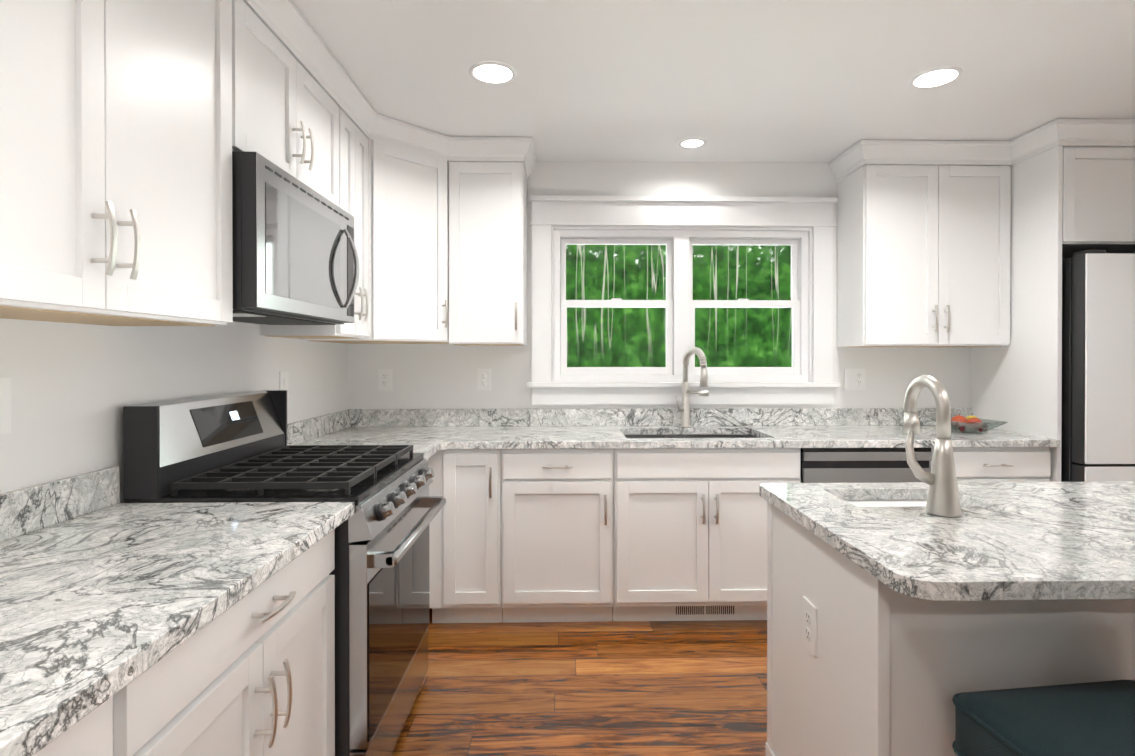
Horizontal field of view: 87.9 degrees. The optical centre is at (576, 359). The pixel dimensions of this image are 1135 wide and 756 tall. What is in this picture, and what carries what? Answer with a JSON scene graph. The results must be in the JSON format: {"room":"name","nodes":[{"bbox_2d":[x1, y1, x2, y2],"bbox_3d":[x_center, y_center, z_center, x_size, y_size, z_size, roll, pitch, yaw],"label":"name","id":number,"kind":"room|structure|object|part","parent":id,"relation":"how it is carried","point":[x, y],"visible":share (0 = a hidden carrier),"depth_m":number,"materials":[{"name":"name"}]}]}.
{"room":"kitchen","nodes":[
{"label":"kitchen","id":0,"kind":"room"},
{"bbox_2d":[0,318,348,502],"bbox_3d":[-1.312,0.089,-0.059,0.150,2.440,6.890,0,0,-1],"label":"wall","id":1,"kind":"structure","parent":0,"point":[76,388],"depth_m":1.62,"materials":[{"name":"white paint"}]},
{"bbox_2d":[0,378,10,434],"bbox_3d":[-1.262,0.102,1.274,0.009,0.124,0.077,0,0,-1],"label":"electrical outlet","id":2,"kind":"object","parent":1,"relation":"attached to","point":[5,405],"visible":1,"depth_m":1.30,"materials":[{"name":"white plastic"}]},
{"bbox_2d":[0,0,239,325],"bbox_3d":[-1.100,-0.562,1.137,0.323,0.941,0.977,0,0,-1],"label":"upper cabinet","id":3,"kind":"object","parent":1,"relation":"attached to","point":[127,127],"depth_m":1.21,"materials":[{"name":"white paint"}]},
{"bbox_2d":[279,371,288,398],"bbox_3d":[-1.290,0.114,2.599,0.011,0.124,0.077,0,0,-1],"label":"outlet","id":4,"kind":"object","parent":1,"relation":"attached to","point":[283,380],"visible":0.67,"depth_m":2.59,"materials":[{"name":"white plastic"}]},
{"bbox_2d":[240,0,343,209],"bbox_3d":[-1.120,-0.812,2.012,0.323,0.450,0.770,0,0,-1],"label":"upper cabinet","id":5,"kind":"object","parent":1,"relation":"attached to","point":[287,118],"depth_m":1.96,"materials":[{"name":"white paint"}]},
{"bbox_2d":[232,151,358,324],"bbox_3d":[-1.061,-0.357,2.015,0.439,0.444,0.764,0,0,-1],"label":"over-the-range microwave","id":6,"kind":"object","parent":5,"relation":"attached to","point":[295,259],"visible":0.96,"depth_m":1.83,"materials":[{"name":"grey paint"}]},
{"bbox_2d":[260,100,379,339],"bbox_3d":[-1.102,-0.569,2.603,0.385,0.941,0.406,0,0,-1],"label":"upper cabinet","id":7,"kind":"object","parent":1,"relation":"attached to","point":[361,152],"depth_m":2.68,"materials":[{"name":"white paint"}]},
{"bbox_2d":[303,104,459,343],"bbox_3d":[-0.958,-0.616,3.043,0.692,1.052,0.692,0,0,-1],"label":"upper cabinet","id":8,"kind":"object","parent":1,"relation":"attached to","point":[420,167],"depth_m":2.94,"materials":[{"name":"white paint"}]},
{"bbox_2d":[391,608,766,755],"bbox_3d":[1.134,1.333,0.076,5.047,0.050,7.040,0,0,-1],"label":"floor","id":9,"kind":"structure","parent":0,"point":[654,688],"depth_m":2.31,"materials":[{"name":"brown wood"}]},
{"bbox_2d":[33,654,168,755],"bbox_3d":[-0.942,0.870,0.433,0.608,0.872,0.930,0,0,-1],"label":"base cabinet","id":10,"kind":"object","parent":9,"relation":"on","point":[134,721],"depth_m":0.85,"materials":[{"name":"white paint"}]},
{"bbox_2d":[0,467,353,755],"bbox_3d":[-0.916,0.365,0.418,0.658,0.135,2.405,0,0,-1],"label":"countertop","id":11,"kind":"structure","parent":10,"relation":"on","point":[104,594],"depth_m":1.07,"materials":[{"name":"stone"}]},
{"bbox_2d":[169,529,334,755],"bbox_3d":[-0.958,0.867,1.191,0.608,0.872,0.862,0,0,-1],"label":"base cabinet","id":12,"kind":"object","parent":9,"relation":"on","point":[251,673],"depth_m":1.23,"materials":[{"name":"white paint"}]},
{"bbox_2d":[123,390,445,755],"bbox_3d":[-0.887,0.712,2.012,0.736,1.175,0.766,0,0,-1],"label":"range","id":13,"kind":"object","parent":9,"relation":"on","point":[232,447],"visible":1,"depth_m":1.79,"materials":[{"name":"grey paint"}]},
{"bbox_2d":[428,449,519,622],"bbox_3d":[-0.508,0.858,3.102,0.415,0.872,0.608,0,0,-1],"label":"base cabinet","id":14,"kind":"object","parent":9,"relation":"on","point":[474,539],"depth_m":2.81,"materials":[{"name":"white paint"}]},
{"bbox_2d":[287,416,443,459],"bbox_3d":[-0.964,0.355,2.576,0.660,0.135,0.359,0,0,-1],"label":"countertop","id":15,"kind":"structure","parent":14,"relation":"on","point":[425,433],"depth_m":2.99,"materials":[{"name":"stone"}]},
{"bbox_2d":[322,408,1059,449],"bbox_3d":[0.506,0.459,3.093,3.621,0.346,0.668,0,0,-1],"label":"countertop","id":16,"kind":"structure","parent":14,"relation":"on","point":[645,428],"depth_m":3.31,"materials":[{"name":"stone"}]},
{"bbox_2d":[676,347,708,427],"bbox_3d":[0.638,0.157,3.284,0.159,0.454,0.193,0,0,-1],"label":"faucet","id":17,"kind":"object","parent":16,"relation":"on","point":[684,409],"visible":1,"depth_m":3.32,"materials":[{"name":"silver metal"}]},
{"bbox_2d":[930,413,1007,432],"bbox_3d":[2.077,0.335,3.133,0.244,0.100,0.244,0,0,-9],"label":"fruit bowl","id":18,"kind":"object","parent":16,"relation":"on","point":[967,424],"visible":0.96,"depth_m":3.06,"materials":[{"name":"clear glass"}]},
{"bbox_2d":[520,449,631,621],"bbox_3d":[-0.099,0.858,3.111,0.681,0.872,0.608,0,0,-1],"label":"base cabinet","id":19,"kind":"object","parent":9,"relation":"on","point":[561,535],"depth_m":2.82,"materials":[{"name":"white paint"}]},
{"bbox_2d":[632,475,771,620],"bbox_3d":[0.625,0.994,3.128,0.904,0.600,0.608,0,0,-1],"label":"base cabinet","id":20,"kind":"object","parent":9,"relation":"on","point":[698,540],"depth_m":2.83,"materials":[{"name":"white paint"}]},
{"bbox_2d":[672,606,737,617],"bbox_3d":[0.635,1.241,2.916,0.325,0.072,0.005,0,0,-1],"label":"air vent register","id":21,"kind":"object","parent":20,"relation":"attached to","point":[700,611],"visible":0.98,"depth_m":2.91,"materials":[{"name":"white plastic"}]},
{"bbox_2d":[801,448,931,482],"bbox_3d":[1.396,0.860,3.142,0.624,0.868,0.608,0,0,-1],"label":"dishwasher","id":22,"kind":"object","parent":9,"relation":"on","point":[854,465],"visible":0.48,"depth_m":2.84,"materials":[{"name":"grey paint"}]},
{"bbox_2d":[759,481,1134,755],"bbox_3d":[1.578,0.848,1.481,1.997,0.908,0.820,0,0,-1],"label":"kitchen island","id":23,"kind":"object","parent":9,"relation":"on","point":[887,671],"depth_m":1.24,"materials":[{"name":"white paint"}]},
{"bbox_2d":[802,596,816,657],"bbox_3d":[0.602,0.691,1.526,0.009,0.124,0.077,0,0,-1],"label":"outlet","id":24,"kind":"object","parent":23,"relation":"attached to","point":[809,642],"visible":1,"depth_m":1.51,"materials":[{"name":"white plastic"}]},
{"bbox_2d":[903,375,961,516],"bbox_3d":[0.911,0.217,1.564,0.127,0.349,0.200,0,0,-1],"label":"island faucet","id":25,"kind":"object","parent":23,"relation":"on","point":[940,480],"visible":1,"depth_m":1.50,"materials":[{"name":"silver metal"}]},
{"bbox_3d":[1.578,0.496,1.479,1.997,0.206,0.820,0,0,-1],"label":"kitchen island top","id":26,"kind":"part","parent":23,"relation":"part of","materials":[{"name":"white stone"}]},
{"bbox_2d":[929,447,1050,481],"bbox_3d":[2.009,0.858,3.158,0.589,0.872,0.608,0,0,-1],"label":"base cabinet","id":27,"kind":"object","parent":9,"relation":"on","point":[972,464],"depth_m":2.85,"materials":[{"name":"white paint"}]},
{"bbox_2d":[952,680,1134,755],"bbox_3d":[0.955,0.794,0.951,0.440,1.021,0.443,0,0,-7],"label":"bar stool","id":28,"kind":"object","parent":9,"relation":"on","point":[1089,719],"visible":1,"depth_m":1.06,"materials":[{"name":"teal fabric"}]},
{"bbox_2d":[1061,250,1134,481],"bbox_3d":[2.822,0.389,3.107,0.905,1.810,0.686,0,0,-1],"label":"refrigerator","id":29,"kind":"object","parent":9,"relation":"on","point":[1098,365],"visible":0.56,"depth_m":2.76,"materials":[{"name":"grey metal"}]},
{"bbox_2d":[348,161,969,434],"bbox_3d":[1.058,0.072,3.514,5.047,2.440,0.150,0,0,-1],"label":"wall","id":30,"kind":"structure","parent":0,"point":[434,376],"depth_m":3.42,"materials":[{"name":"white paint"}]},
{"bbox_2d":[378,369,391,390],"bbox_3d":[-1.102,0.117,3.387,0.077,0.124,0.009,0,0,-1],"label":"electrical outlet","id":31,"kind":"object","parent":30,"relation":"attached to","point":[384,379],"visible":1,"depth_m":3.38,"materials":[{"name":"white plastic"}]},
{"bbox_2d":[477,369,490,389],"bbox_3d":[-0.536,0.117,3.399,0.077,0.124,0.009,0,0,-1],"label":"electrical outlet","id":32,"kind":"object","parent":30,"relation":"attached to","point":[483,379],"visible":1,"depth_m":3.40,"materials":[{"name":"white plastic"}]},
{"bbox_2d":[453,137,527,345],"bbox_3d":[-0.506,-0.612,3.207,0.442,1.062,0.385,0,0,-1],"label":"upper cabinet","id":33,"kind":"object","parent":30,"relation":"attached to","point":[493,170],"depth_m":3.09,"materials":[{"name":"white paint"}]},
{"bbox_2d":[527,195,839,404],"bbox_3d":[0.614,-0.337,3.465,1.802,1.196,0.185,0,0,-1],"label":"window unit","id":34,"kind":"structure","parent":30,"relation":"in","point":[806,377],"depth_m":3.43,"materials":[{"name":"white paint"}]},
{"bbox_2d":[845,369,864,389],"bbox_3d":[1.628,0.116,3.446,0.120,0.124,0.011,0,0,-1],"label":"electrical outlet","id":35,"kind":"object","parent":30,"relation":"attached to","point":[854,379],"visible":1,"depth_m":3.44,"materials":[{"name":"white plastic"}]},
{"bbox_2d":[832,139,1015,350],"bbox_3d":[1.918,-0.608,3.291,0.790,1.070,0.322,0,0,-1],"label":"upper cabinet","id":36,"kind":"object","parent":30,"relation":"attached to","point":[971,244],"depth_m":3.14,"materials":[{"name":"white paint"}]},
{"bbox_2d":[1016,119,1134,266],"bbox_3d":[2.890,-0.854,3.167,1.097,0.578,0.612,0,0,-1],"label":"upper cabinet","id":37,"kind":"object","parent":30,"relation":"attached to","point":[1075,178],"depth_m":2.86,"materials":[{"name":"white paint"}]},
{"bbox_2d":[243,0,1134,162],"bbox_3d":[1.134,-1.172,0.064,5.047,0.080,7.040,0,0,-1],"label":"ceiling","id":38,"kind":"structure","parent":0,"point":[790,81],"depth_m":2.32,"materials":[{"name":"white paint"}]},
{"bbox_2d":[469,61,516,84],"bbox_3d":[-0.335,-1.139,2.349,0.190,0.005,0.190,0,0,-1],"label":"recessed light","id":39,"kind":"object","parent":38,"relation":"in","point":[491,73],"visible":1,"depth_m":2.35,"materials":[{"name":"white paint"}]},
{"bbox_2d":[678,138,706,148],"bbox_3d":[0.610,-1.143,3.118,0.150,0.005,0.150,0,0,-1],"label":"recessed light","id":40,"kind":"object","parent":38,"relation":"in","point":[691,143],"visible":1,"depth_m":3.12,"materials":[{"name":"white paint"}]},
{"bbox_2d":[909,66,962,89],"bbox_3d":[1.454,-1.139,2.389,0.190,0.005,0.190,0,0,-1],"label":"recessed light","id":41,"kind":"object","parent":38,"relation":"in","point":[935,77],"visible":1,"depth_m":2.38,"materials":[{"name":"white paint"}]},
{"label":"outside","id":42,"kind":"structure","parent":0,"visible":0},
{"bbox_2d":[560,240,791,374],"bbox_3d":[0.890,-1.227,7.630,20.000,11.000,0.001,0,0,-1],"label":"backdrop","id":43,"kind":"structure","parent":42,"point":[706,321],"depth_m":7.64,"materials":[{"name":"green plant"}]}
]}

